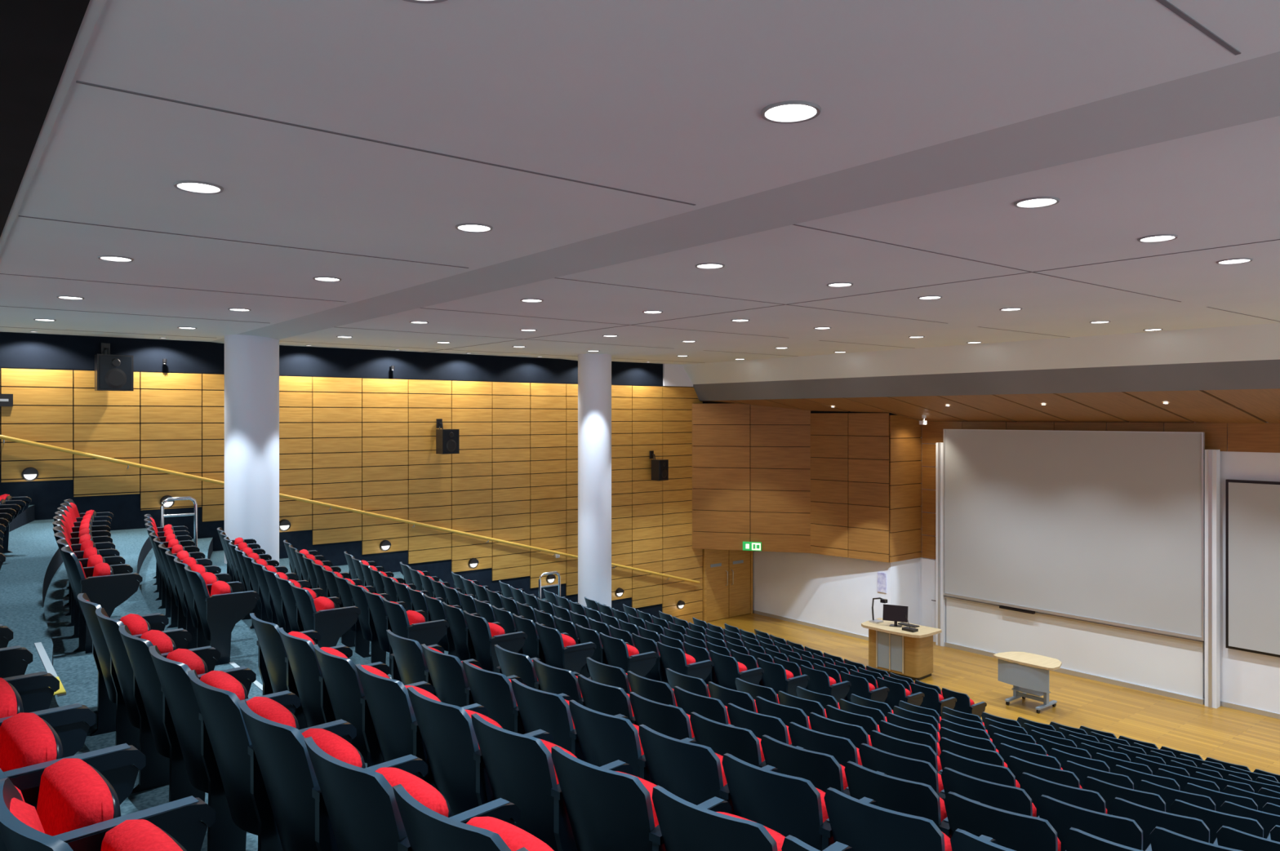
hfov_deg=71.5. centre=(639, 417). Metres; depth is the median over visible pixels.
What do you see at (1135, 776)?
chair
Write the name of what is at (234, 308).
recessed light
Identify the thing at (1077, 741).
chair
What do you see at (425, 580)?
chair
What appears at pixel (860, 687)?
chair
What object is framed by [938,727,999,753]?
chair
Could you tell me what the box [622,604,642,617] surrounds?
chair
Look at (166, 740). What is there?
chair
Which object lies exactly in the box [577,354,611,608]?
column
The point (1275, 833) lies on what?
chair
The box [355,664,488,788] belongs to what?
chair
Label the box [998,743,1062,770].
chair
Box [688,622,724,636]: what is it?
chair
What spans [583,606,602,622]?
chair
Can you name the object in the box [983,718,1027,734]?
chair
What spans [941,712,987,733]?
chair
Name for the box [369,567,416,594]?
chair
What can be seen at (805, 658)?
chair
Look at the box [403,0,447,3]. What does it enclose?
recessed light
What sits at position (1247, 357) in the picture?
ceiling bulkhead
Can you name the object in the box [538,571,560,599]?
grab rail
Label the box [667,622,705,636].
chair
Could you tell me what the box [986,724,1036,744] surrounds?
chair
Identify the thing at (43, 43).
ceiling
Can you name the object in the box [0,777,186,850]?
chair
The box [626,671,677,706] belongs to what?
chair
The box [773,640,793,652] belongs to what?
chair
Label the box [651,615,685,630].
chair
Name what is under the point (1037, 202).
recessed light
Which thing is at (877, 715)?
chair
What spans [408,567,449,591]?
chair
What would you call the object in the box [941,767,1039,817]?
chair
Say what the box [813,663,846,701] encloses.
chair
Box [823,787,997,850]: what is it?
chair
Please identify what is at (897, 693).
chair
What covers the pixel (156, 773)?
chair
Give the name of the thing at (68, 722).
chair
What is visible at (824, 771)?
chair
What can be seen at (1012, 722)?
chair
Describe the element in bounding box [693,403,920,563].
wall
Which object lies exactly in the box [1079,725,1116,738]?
chair
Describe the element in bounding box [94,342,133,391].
wall speaker
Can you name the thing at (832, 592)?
wall front recess
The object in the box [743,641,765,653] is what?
chair
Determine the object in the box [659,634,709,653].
chair
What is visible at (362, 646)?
chair
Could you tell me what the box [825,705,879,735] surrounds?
chair
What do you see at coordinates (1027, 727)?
chair
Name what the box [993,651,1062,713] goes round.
table
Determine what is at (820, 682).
chair
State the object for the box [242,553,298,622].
chair
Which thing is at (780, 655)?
chair
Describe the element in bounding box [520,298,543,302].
recessed light
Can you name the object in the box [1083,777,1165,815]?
chair
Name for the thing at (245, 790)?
chair
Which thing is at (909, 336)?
recessed light
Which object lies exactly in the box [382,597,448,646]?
chair
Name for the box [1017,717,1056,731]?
chair
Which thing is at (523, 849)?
chair
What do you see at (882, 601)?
camera
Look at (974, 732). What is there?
chair
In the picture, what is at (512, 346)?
recessed light
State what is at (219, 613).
chair
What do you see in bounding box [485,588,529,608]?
chair
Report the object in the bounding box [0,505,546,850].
floor
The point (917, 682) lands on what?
chair
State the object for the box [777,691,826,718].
chair
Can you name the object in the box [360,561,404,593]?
chair
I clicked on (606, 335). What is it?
recessed light
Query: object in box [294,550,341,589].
chair
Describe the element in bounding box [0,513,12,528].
chair
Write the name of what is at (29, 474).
lamp
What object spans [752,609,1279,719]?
baseboard
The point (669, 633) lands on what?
chair
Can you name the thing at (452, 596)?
chair
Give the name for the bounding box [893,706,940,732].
chair
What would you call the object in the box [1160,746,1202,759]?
chair
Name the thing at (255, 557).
chair
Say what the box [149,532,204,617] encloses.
chair
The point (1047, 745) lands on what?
chair
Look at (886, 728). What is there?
chair
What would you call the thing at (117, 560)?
chair
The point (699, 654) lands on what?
chair
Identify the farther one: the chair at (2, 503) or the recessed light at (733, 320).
the recessed light at (733, 320)
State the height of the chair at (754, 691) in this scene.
0.890 m
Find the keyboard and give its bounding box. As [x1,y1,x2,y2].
[897,622,919,627]
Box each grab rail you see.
[160,496,197,546]
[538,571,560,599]
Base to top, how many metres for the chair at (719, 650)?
0.890 m
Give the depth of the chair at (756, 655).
13.54 m
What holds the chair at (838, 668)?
on the floor at (34, 580)
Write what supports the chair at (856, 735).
on the floor at (34, 580)
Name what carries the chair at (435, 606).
on the floor at (34, 580)
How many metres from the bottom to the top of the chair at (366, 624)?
0.890 m
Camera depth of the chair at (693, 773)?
4.33 m
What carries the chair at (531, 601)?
on the floor at (34, 580)
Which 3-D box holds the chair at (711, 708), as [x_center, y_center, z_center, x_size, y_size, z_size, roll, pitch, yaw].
[0.594,2.519,6.822,0.530,0.890,0.563,0,0,-43]
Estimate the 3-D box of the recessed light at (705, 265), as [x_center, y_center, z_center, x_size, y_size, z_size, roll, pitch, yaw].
[0.632,-1.364,8.041,0.270,0.012,0.270,0,0,-39]
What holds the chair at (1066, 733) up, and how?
on the floor at (34, 580)
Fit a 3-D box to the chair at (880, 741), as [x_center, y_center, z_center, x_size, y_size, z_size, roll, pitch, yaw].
[2.053,2.773,6.586,0.530,0.890,0.563,0,0,-44]
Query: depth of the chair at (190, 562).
8.97 m
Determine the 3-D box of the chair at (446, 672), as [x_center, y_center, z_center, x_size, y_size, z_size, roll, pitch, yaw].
[-1.182,2.012,6.107,0.530,0.890,0.563,0,0,-42]
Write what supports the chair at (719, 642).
on the floor at (34, 580)
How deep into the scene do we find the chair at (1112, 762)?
8.65 m
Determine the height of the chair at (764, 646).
0.890 m
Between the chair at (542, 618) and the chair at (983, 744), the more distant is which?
the chair at (542, 618)
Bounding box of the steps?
[34,642,391,733]
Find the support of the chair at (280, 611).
on the floor at (34, 580)
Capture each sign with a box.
[0,394,13,406]
[742,542,761,551]
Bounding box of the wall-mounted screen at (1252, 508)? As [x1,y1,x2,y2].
[1225,479,1279,657]
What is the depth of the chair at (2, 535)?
7.92 m
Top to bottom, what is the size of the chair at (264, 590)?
0.890 m
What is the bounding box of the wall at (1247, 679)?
[919,422,1279,714]
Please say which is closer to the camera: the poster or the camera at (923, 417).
the camera at (923, 417)
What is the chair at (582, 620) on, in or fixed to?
on the floor at (34, 580)
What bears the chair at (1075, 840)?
on the floor at (34, 580)
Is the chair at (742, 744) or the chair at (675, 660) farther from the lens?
the chair at (675, 660)
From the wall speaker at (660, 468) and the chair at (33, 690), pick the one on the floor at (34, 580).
the chair at (33, 690)
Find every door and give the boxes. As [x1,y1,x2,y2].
[702,549,752,622]
[921,558,935,642]
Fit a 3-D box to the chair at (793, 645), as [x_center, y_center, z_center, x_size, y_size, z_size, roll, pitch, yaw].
[3.344,5.055,18.277,0.530,0.890,0.563,0,0,-30]
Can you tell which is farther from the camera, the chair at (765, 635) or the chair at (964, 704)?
the chair at (765, 635)
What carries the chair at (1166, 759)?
on the floor at (34, 580)
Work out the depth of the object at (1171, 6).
6.91 m
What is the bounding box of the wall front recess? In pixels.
[752,551,919,636]
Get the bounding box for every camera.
[869,597,887,623]
[919,415,926,424]
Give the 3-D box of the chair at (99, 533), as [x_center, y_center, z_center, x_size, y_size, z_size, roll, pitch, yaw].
[-6.234,1.505,9.960,0.530,0.890,0.563,0,0,-31]
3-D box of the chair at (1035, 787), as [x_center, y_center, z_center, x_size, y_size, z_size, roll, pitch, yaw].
[2.834,2.773,5.811,0.563,0.890,0.530,0,0,44]
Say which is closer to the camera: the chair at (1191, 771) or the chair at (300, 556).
the chair at (1191, 771)
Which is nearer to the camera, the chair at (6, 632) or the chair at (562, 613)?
the chair at (6, 632)
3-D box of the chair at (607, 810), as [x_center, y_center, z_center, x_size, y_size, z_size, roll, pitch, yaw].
[-0.022,1.759,3.539,0.563,0.890,0.530,0,0,44]
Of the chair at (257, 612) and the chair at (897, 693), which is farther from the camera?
the chair at (897, 693)
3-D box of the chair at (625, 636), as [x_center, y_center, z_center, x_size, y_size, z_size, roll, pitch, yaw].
[-0.102,3.280,12.045,0.530,0.890,0.563,0,0,-35]
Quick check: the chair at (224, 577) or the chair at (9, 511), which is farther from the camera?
the chair at (9, 511)
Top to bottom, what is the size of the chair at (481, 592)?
0.890 m
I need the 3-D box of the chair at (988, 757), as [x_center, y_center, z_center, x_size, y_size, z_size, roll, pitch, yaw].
[2.757,3.026,7.146,0.530,0.890,0.563,0,0,-44]
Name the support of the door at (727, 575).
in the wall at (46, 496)
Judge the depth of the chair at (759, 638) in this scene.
17.54 m
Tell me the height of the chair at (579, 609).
0.890 m
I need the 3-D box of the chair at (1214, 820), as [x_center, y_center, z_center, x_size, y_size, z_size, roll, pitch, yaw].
[3.940,3.026,5.993,0.563,0.890,0.530,0,0,43]
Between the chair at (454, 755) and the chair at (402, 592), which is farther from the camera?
the chair at (402, 592)
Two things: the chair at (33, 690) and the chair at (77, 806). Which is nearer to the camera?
the chair at (77, 806)
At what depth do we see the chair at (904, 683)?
14.76 m
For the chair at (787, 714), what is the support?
on the floor at (34, 580)
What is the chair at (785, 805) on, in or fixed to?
on the floor at (34, 580)
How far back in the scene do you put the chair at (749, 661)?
12.51 m
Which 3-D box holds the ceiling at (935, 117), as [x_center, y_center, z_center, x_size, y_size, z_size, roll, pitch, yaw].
[1.502,-1.375,10.778,14.930,0.110,20.200,0,0,-39]
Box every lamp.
[21,467,38,481]
[160,495,174,508]
[279,519,290,531]
[379,540,391,551]
[468,558,479,568]
[546,574,555,583]
[615,587,624,597]
[676,600,684,609]
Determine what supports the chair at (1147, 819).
on the floor at (34, 580)
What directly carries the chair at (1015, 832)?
on the floor at (34, 580)
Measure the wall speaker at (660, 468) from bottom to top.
0.740 m
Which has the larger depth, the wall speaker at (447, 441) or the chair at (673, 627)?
the wall speaker at (447, 441)
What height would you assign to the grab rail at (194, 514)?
1.043 m
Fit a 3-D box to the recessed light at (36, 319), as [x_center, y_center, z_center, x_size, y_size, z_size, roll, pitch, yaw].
[-8.367,-1.364,12.511,0.270,0.012,0.270,0,0,-39]
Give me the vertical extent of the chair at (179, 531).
0.890 m
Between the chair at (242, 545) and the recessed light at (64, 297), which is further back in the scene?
the chair at (242, 545)
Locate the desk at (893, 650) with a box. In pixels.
[861,617,941,680]
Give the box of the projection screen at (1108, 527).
[943,429,1204,640]
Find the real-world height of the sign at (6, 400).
0.200 m
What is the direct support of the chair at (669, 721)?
on the floor at (34, 580)
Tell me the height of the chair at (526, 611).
0.890 m
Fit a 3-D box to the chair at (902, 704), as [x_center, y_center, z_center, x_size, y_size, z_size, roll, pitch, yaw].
[3.374,3.787,10.457,0.530,0.890,0.606,0,0,-41]
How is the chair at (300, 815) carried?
on the floor at (34, 580)
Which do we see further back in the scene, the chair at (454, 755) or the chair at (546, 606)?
the chair at (546, 606)
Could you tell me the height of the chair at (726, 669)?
0.890 m
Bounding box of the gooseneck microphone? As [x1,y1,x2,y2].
[902,614,918,632]
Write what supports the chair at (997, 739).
on the floor at (34, 580)
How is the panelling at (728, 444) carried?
attached to the wall at (811, 412)
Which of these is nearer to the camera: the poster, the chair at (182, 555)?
the chair at (182, 555)
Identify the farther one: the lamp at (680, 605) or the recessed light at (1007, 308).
the lamp at (680, 605)
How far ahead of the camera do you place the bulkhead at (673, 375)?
23.15 m
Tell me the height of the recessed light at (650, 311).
0.012 m
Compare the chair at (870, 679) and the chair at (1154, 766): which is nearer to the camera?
the chair at (1154, 766)
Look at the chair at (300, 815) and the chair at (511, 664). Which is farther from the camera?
the chair at (511, 664)
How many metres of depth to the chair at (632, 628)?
13.31 m
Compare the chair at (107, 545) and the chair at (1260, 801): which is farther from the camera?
the chair at (107, 545)
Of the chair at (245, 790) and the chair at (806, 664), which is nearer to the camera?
the chair at (245, 790)
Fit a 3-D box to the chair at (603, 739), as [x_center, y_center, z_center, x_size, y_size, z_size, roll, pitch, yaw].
[-0.060,2.012,4.905,0.530,0.890,0.563,0,0,-44]
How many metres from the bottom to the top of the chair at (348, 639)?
0.890 m
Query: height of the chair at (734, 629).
0.890 m
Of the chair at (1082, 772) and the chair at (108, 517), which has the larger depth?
the chair at (108, 517)
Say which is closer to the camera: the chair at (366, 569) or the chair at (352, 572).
the chair at (366, 569)
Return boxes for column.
[224,334,279,566]
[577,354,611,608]
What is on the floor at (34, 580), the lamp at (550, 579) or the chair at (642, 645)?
the chair at (642, 645)
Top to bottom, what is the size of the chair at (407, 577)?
0.890 m
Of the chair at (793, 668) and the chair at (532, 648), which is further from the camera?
the chair at (793, 668)
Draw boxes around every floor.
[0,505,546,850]
[706,613,1279,775]
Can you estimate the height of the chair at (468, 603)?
0.890 m
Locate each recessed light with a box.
[33,318,56,321]
[56,295,84,300]
[97,255,133,262]
[173,180,223,194]
[177,326,196,329]
[227,307,250,311]
[312,276,341,281]
[336,336,352,337]
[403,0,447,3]
[409,320,428,324]
[435,342,450,343]
[454,222,493,232]
[511,346,525,347]
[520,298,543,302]
[520,328,537,331]
[602,334,617,337]
[642,310,662,313]
[681,340,696,342]
[694,262,724,269]
[730,319,750,321]
[760,100,821,123]
[813,327,831,329]
[826,282,853,287]
[908,336,924,337]
[917,295,942,299]
[966,342,982,343]
[999,307,1022,311]
[1013,196,1060,208]
[1089,320,1110,324]
[1137,234,1177,242]
[1142,328,1163,331]
[1216,257,1253,264]
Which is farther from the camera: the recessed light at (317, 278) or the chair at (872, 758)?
the recessed light at (317, 278)
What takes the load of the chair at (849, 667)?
on the floor at (34, 580)
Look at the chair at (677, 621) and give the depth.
16.88 m
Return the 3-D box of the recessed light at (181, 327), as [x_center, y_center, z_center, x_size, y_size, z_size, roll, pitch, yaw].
[-6.943,-1.364,13.644,0.270,0.012,0.270,0,0,-39]
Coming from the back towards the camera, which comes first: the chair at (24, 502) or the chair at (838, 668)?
the chair at (838, 668)
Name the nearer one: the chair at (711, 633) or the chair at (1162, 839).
the chair at (1162, 839)
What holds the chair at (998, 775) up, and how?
on the floor at (34, 580)
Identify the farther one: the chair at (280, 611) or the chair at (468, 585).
the chair at (468, 585)
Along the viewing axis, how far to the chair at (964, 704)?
14.90 m
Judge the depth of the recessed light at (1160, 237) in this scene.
6.80 m
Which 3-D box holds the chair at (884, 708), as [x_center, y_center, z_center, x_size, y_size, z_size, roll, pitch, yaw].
[2.670,3.534,9.897,0.530,0.890,0.606,0,0,-41]
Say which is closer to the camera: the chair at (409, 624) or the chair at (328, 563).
the chair at (409, 624)
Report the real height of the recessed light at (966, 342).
0.012 m
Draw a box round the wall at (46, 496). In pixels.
[0,367,706,618]
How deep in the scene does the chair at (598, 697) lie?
6.06 m
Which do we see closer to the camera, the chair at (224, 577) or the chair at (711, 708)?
the chair at (711, 708)
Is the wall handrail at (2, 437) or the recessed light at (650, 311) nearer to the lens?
the recessed light at (650, 311)
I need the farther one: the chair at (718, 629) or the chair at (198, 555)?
the chair at (718, 629)
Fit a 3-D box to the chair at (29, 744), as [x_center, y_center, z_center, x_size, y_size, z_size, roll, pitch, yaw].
[-1.903,1.251,2.741,0.563,0.890,0.530,0,0,45]
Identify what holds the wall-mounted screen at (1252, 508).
attached to the wall at (1247, 679)
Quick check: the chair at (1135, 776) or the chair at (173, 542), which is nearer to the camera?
the chair at (1135, 776)
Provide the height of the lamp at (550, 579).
0.230 m
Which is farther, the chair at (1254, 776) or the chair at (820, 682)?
the chair at (820, 682)
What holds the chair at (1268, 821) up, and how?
on the floor at (34, 580)
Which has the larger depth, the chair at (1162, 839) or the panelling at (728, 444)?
the panelling at (728, 444)
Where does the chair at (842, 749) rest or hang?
on the floor at (34, 580)
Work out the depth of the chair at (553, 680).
6.46 m
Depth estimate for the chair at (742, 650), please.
13.99 m
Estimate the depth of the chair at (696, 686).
8.00 m
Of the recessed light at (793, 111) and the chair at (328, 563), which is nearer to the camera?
the recessed light at (793, 111)
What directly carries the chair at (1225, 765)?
on the floor at (1250, 740)
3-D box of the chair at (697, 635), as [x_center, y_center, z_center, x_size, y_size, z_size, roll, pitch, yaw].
[1.100,4.041,15.095,0.530,0.890,0.563,0,0,-32]
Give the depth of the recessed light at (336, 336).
15.15 m
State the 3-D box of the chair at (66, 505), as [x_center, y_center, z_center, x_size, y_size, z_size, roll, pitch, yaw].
[-6.794,1.505,10.912,0.530,0.890,0.563,0,0,-30]
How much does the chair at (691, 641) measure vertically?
0.890 m
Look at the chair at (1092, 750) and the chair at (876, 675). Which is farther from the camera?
the chair at (876, 675)
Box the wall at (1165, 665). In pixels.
[944,595,1204,705]
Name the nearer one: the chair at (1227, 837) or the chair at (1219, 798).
the chair at (1227, 837)
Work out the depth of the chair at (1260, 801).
7.89 m
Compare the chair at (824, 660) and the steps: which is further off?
the chair at (824, 660)
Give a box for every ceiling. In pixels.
[0,0,105,253]
[0,0,1279,364]
[700,388,1279,423]
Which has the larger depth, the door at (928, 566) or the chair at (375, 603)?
the door at (928, 566)
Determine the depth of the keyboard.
19.24 m
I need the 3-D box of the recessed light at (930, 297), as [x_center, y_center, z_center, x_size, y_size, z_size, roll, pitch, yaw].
[3.316,-1.364,10.176,0.270,0.012,0.270,0,0,-39]
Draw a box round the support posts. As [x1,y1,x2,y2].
[935,442,1220,708]
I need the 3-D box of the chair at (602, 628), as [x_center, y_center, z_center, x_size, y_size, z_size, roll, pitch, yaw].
[-0.412,3.280,12.496,0.530,0.890,0.563,0,0,-34]
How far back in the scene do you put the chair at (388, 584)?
11.54 m
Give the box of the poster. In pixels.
[877,572,886,593]
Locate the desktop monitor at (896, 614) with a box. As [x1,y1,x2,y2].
[882,604,908,627]
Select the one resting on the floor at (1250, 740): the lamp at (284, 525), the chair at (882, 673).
the chair at (882, 673)
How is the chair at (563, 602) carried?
on the floor at (34, 580)
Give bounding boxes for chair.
[0,494,31,559]
[0,497,21,519]
[0,508,16,523]
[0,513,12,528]
[0,518,8,533]
[0,523,5,532]
[0,530,4,538]
[0,545,3,553]
[0,553,5,569]
[0,624,13,648]
[0,645,32,678]
[0,678,95,758]
[0,712,146,810]
[0,758,215,850]
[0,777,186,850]
[2,671,59,713]
[52,520,115,616]
[52,526,119,626]
[53,515,112,606]
[53,532,124,639]
[54,511,111,596]
[57,506,110,588]
[57,538,133,653]
[60,502,111,581]
[61,546,142,653]
[63,499,113,522]
[77,593,191,751]
[95,608,220,794]
[119,625,256,802]
[144,514,189,585]
[144,518,191,592]
[145,522,195,600]
[146,527,199,608]
[148,645,300,850]
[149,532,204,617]
[153,537,212,628]
[158,544,221,630]
[164,551,231,649]
[173,558,244,648]
[184,566,259,666]
[187,670,356,850]
[217,528,260,582]
[219,532,265,582]
[223,537,271,591]
[228,542,279,620]
[235,547,288,629]
[237,699,427,850]
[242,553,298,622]
[249,613,352,729]
[251,560,311,631]
[262,567,324,633]
[275,574,341,631]
[278,627,390,728]
[283,540,324,581]
[288,545,332,581]
[289,582,360,648]
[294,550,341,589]
[302,555,351,589]
[303,737,519,850]
[311,560,362,637]
[313,644,434,767]
[321,567,375,647]
[333,573,390,657]
[344,551,384,579]
[347,581,407,667]
[351,556,393,586]
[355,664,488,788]
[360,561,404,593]
[364,589,426,675]
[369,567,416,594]
[380,573,429,602]
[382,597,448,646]
[386,630,480,696]
[392,784,554,850]
[393,579,444,611]
[400,562,439,584]
[407,586,462,644]
[407,686,553,817]
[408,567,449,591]
[418,573,462,598]
[421,644,523,707]
[423,594,480,661]
[430,578,475,605]
[442,602,502,661]
[443,584,490,610]
[451,572,489,595]
[457,591,506,614]
[461,577,502,599]
[462,610,527,673]
[462,660,572,734]
[471,713,633,850]
[473,582,514,602]
[473,598,525,622]
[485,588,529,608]
[491,605,546,654]
[493,644,580,690]
[498,581,536,599]
[500,595,545,616]
[510,586,549,604]
[511,613,570,664]
[511,679,631,761]
[515,601,564,624]
[515,847,528,850]
[523,591,563,611]
[533,608,583,629]
[533,658,627,706]
[534,622,596,674]
[537,597,578,617]
[542,589,578,606]
[551,604,595,622]
[551,746,731,850]
[553,616,590,678]
[555,594,592,612]
[568,600,607,617]
[568,610,591,629]
[568,700,698,783]
[574,624,631,674]
[577,675,672,725]
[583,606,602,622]
[584,596,619,613]
[586,657,631,694]
[587,617,631,637]
[597,602,634,617]
[599,632,657,677]
[600,613,638,630]
[608,625,657,647]
[611,608,629,623]
[617,619,639,636]
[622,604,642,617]
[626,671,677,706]
[627,614,646,629]
[629,692,734,741]
[631,633,685,683]
[636,609,653,623]
[638,626,683,644]
[638,724,781,815]
[644,620,684,635]
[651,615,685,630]
[652,786,853,850]
[657,642,714,684]
[658,611,675,624]
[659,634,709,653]
[663,627,706,643]
[666,668,711,697]
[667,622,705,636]
[673,616,706,630]
[673,686,730,724]
[683,641,717,684]
[684,634,707,650]
[685,627,725,643]
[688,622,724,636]
[689,712,806,768]
[692,617,708,629]
[705,628,743,643]
[705,635,727,648]
[706,641,731,657]
[707,622,741,636]
[707,681,758,713]
[709,650,764,690]
[722,753,879,850]
[723,628,742,640]
[724,623,755,635]
[724,635,744,647]
[725,641,749,655]
[727,703,792,746]
[730,649,763,686]
[735,678,779,704]
[739,629,773,642]
[740,635,759,646]
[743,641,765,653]
[748,648,773,663]
[754,629,786,642]
[755,635,773,645]
[755,696,811,729]
[756,657,809,697]
[759,640,780,653]
[760,735,887,796]
[764,648,788,661]
[769,635,786,644]
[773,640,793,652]
[773,657,801,677]
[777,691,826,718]
[779,648,801,659]
[781,835,819,850]
[786,640,804,650]
[787,655,813,669]
[788,722,862,767]
[792,647,813,658]
[795,686,839,709]
[800,654,824,666]
[800,665,851,702]
[804,646,823,657]
[808,712,871,749]
[813,653,835,665]
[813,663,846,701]
[823,653,844,663]
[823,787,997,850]
[824,662,849,674]
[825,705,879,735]
[835,660,858,672]
[839,698,887,725]
[840,671,889,702]
[844,658,866,670]
[844,761,980,839]
[849,669,878,689]
[849,693,893,716]
[857,667,883,679]
[858,743,945,800]
[866,666,889,677]
[870,730,942,775]
[876,677,924,710]
[879,720,941,757]
[883,675,912,694]
[886,712,940,743]
[889,672,915,684]
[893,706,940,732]
[898,701,941,724]
[910,683,956,716]
[914,680,942,696]
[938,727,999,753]
[938,737,1007,768]
[939,719,992,742]
[939,750,1020,788]
[941,688,986,718]
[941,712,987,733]
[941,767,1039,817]
[942,706,984,726]
[943,791,1066,850]
[950,828,1015,850]
[981,712,1021,727]
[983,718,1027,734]
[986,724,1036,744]
[991,733,1048,755]
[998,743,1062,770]
[1006,755,1082,789]
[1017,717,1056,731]
[1018,772,1106,817]
[1022,723,1065,738]
[1029,730,1076,747]
[1036,795,1151,850]
[1037,738,1091,759]
[1048,748,1110,773]
[1049,721,1087,735]
[1057,728,1099,742]
[1063,760,1133,790]
[1063,827,1142,850]
[1066,734,1113,751]
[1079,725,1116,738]
[1079,742,1130,762]
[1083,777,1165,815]
[1088,732,1129,746]
[1093,753,1152,774]
[1101,739,1146,755]
[1110,797,1217,850]
[1112,764,1179,791]
[1115,747,1165,764]
[1118,735,1158,749]
[1132,742,1175,757]
[1133,756,1189,777]
[1137,780,1215,813]
[1148,751,1196,767]
[1149,826,1241,850]
[1155,768,1219,791]
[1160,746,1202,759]
[1168,760,1222,779]
[1170,800,1271,844]
[1177,754,1225,769]
[1183,782,1262,813]
[1192,772,1254,793]
[1199,764,1252,781]
[1204,757,1250,772]
[1216,826,1279,850]
[1220,801,1279,839]
[1223,786,1279,811]
[1225,774,1279,794]
[1227,766,1278,782]
[1253,768,1279,782]
[1254,777,1279,786]
[1257,787,1279,798]
[1262,802,1279,815]
[1270,825,1279,842]
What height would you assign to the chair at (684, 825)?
0.890 m
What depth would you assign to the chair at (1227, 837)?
4.98 m
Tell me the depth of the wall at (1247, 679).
16.65 m
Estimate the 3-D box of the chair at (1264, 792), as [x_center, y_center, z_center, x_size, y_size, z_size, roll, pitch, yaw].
[6.356,4.041,8.613,0.563,0.890,0.530,0,0,44]
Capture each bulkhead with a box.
[662,364,693,386]
[682,323,1279,400]
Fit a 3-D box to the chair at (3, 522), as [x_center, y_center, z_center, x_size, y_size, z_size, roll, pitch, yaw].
[-6.648,1.251,8.933,0.530,0.890,0.563,0,0,-32]
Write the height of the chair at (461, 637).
0.890 m
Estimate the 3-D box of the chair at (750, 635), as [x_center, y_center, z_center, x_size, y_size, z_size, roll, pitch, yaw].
[2.363,4.801,18.195,0.530,0.890,0.563,0,0,-30]
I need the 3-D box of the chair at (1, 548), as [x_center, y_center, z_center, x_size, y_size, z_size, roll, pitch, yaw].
[-5.419,1.251,7.117,0.530,0.890,0.563,0,0,-36]
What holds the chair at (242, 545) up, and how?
on the floor at (34, 580)
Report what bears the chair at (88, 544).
on the floor at (34, 580)
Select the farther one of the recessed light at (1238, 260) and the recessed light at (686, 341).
the recessed light at (686, 341)
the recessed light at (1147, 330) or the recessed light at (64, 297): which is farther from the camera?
the recessed light at (1147, 330)
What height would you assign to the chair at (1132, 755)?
0.890 m
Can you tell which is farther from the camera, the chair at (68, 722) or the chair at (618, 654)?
the chair at (618, 654)
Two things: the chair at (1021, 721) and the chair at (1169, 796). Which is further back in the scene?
the chair at (1021, 721)
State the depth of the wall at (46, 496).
17.07 m
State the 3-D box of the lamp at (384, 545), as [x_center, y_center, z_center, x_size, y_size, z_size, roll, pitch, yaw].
[-5.213,2.641,18.247,0.230,0.230,0.085,0,0,-38]
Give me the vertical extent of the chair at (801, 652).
0.890 m
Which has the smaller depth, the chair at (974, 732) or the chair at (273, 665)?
the chair at (273, 665)
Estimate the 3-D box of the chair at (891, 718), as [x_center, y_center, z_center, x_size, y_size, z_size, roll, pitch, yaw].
[2.707,3.280,8.503,0.530,0.890,0.563,0,0,-43]
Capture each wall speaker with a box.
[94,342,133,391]
[435,418,459,454]
[649,450,668,480]
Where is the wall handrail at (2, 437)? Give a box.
[0,435,699,583]
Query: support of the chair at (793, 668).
on the floor at (34, 580)
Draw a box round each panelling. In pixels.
[0,368,702,624]
[692,403,1279,562]
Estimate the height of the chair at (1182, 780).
0.890 m
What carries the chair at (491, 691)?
on the floor at (34, 580)
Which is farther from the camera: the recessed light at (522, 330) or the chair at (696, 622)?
the chair at (696, 622)
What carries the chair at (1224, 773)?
on the floor at (34, 580)
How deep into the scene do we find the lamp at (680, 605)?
23.21 m
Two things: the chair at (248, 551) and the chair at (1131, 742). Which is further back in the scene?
the chair at (1131, 742)
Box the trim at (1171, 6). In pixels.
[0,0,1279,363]
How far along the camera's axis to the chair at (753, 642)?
16.50 m
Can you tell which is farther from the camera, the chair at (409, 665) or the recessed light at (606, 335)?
the recessed light at (606, 335)
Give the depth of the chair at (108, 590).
7.04 m
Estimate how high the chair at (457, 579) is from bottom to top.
0.890 m
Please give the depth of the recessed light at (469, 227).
6.43 m
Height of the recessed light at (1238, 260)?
0.012 m
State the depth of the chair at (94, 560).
7.52 m
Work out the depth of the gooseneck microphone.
18.74 m
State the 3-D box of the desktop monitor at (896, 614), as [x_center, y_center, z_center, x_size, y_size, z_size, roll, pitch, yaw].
[5.516,4.287,19.192,0.520,0.454,0.169,0,0,27]
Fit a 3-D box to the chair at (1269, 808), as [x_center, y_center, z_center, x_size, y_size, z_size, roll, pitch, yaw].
[5.349,3.534,7.113,0.563,0.890,0.530,0,0,43]
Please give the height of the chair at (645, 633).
0.890 m
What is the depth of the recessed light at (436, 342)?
16.27 m
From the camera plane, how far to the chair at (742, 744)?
5.27 m
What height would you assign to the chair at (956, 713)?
0.890 m
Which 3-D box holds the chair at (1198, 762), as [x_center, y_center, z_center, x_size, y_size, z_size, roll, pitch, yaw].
[7.307,4.801,11.463,0.530,0.890,0.563,0,0,-43]
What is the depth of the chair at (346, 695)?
4.90 m
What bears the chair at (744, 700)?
on the floor at (34, 580)
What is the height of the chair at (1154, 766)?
0.890 m
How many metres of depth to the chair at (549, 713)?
5.09 m
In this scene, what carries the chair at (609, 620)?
on the floor at (34, 580)
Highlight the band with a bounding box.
[0,332,662,386]
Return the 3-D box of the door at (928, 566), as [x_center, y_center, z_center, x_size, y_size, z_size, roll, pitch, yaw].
[7.116,4.500,21.812,0.095,2.000,0.520,0,0,-38]

